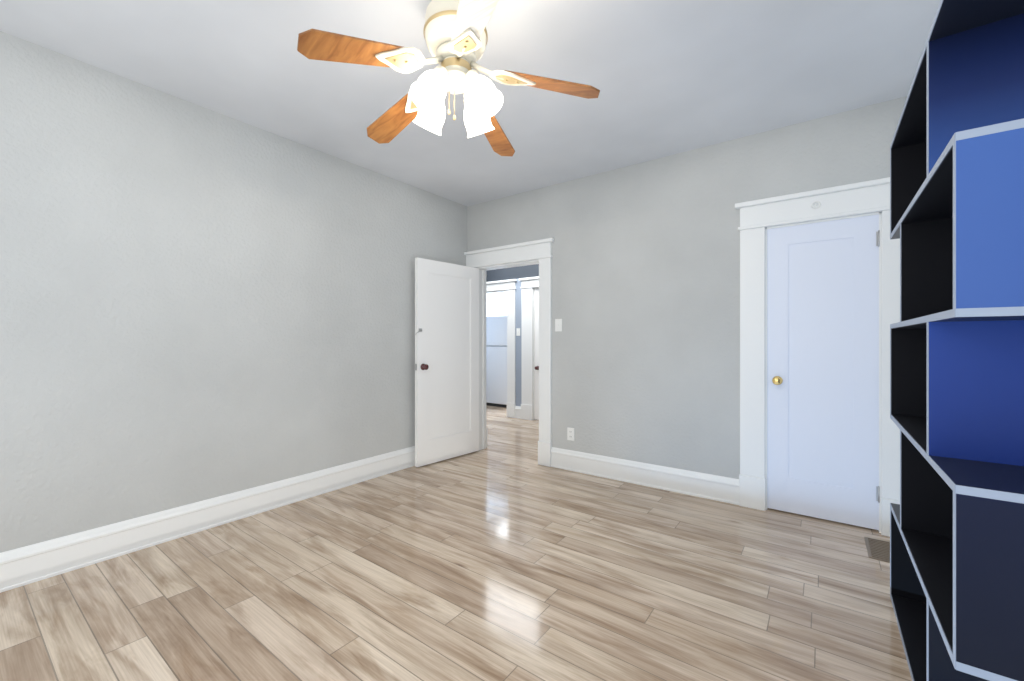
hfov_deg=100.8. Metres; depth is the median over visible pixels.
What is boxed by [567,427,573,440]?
electrical outlet plate
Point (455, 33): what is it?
ceiling fan
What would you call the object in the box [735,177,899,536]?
door frame
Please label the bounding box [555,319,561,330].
switch plate
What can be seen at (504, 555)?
floor
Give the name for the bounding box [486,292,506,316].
wall
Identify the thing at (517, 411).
baseboard
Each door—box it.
[415,257,478,466]
[534,288,538,419]
[767,214,879,529]
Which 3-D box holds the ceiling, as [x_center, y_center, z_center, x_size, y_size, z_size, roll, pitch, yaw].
[0.213,-1.520,4.496,6.520,0.100,9.500,0,0,36]
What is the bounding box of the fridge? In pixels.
[486,316,506,407]
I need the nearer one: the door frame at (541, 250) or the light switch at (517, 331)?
the door frame at (541, 250)
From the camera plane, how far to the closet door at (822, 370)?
2.80 m
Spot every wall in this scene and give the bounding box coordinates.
[0,31,466,552]
[467,96,906,478]
[486,264,538,405]
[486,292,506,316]
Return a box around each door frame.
[464,238,553,466]
[478,259,538,449]
[486,290,506,293]
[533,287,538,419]
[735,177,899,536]
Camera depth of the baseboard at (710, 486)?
3.44 m
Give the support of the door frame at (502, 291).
attached to the wall at (518, 346)
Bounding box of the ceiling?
[0,0,939,206]
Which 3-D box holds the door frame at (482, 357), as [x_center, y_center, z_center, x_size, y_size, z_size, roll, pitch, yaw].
[-0.013,0.202,4.396,0.816,1.976,0.150,0,0,36]
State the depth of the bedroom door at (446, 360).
4.20 m
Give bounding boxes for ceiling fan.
[297,0,599,155]
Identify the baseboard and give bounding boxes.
[0,446,414,592]
[515,406,520,418]
[551,447,738,504]
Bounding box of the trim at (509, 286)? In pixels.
[486,279,516,417]
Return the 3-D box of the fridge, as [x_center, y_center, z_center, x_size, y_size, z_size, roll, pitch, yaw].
[-0.113,0.375,7.928,0.730,1.630,0.755,0,0,36]
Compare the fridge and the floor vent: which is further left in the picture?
the fridge
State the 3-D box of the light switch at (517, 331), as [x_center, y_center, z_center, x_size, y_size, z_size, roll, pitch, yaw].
[0.096,-0.130,6.498,0.070,0.116,0.012,0,0,36]
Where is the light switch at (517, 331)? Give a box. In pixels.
[516,328,519,335]
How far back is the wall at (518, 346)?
6.51 m
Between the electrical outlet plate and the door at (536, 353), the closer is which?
the electrical outlet plate
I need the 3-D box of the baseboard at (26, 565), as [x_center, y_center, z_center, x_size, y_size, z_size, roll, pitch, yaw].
[-1.757,1.099,2.910,0.022,0.182,4.310,0,0,36]
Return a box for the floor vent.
[864,537,889,561]
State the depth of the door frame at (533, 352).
6.34 m
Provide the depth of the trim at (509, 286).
6.57 m
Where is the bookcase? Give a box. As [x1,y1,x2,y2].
[890,0,1023,680]
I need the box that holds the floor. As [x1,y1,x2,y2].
[0,405,911,680]
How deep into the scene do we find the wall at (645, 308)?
3.40 m
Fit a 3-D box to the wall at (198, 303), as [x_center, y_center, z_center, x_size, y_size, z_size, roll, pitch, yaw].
[-1.871,-0.140,2.901,0.150,2.660,4.460,0,0,36]
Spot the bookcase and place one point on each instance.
(957, 373)

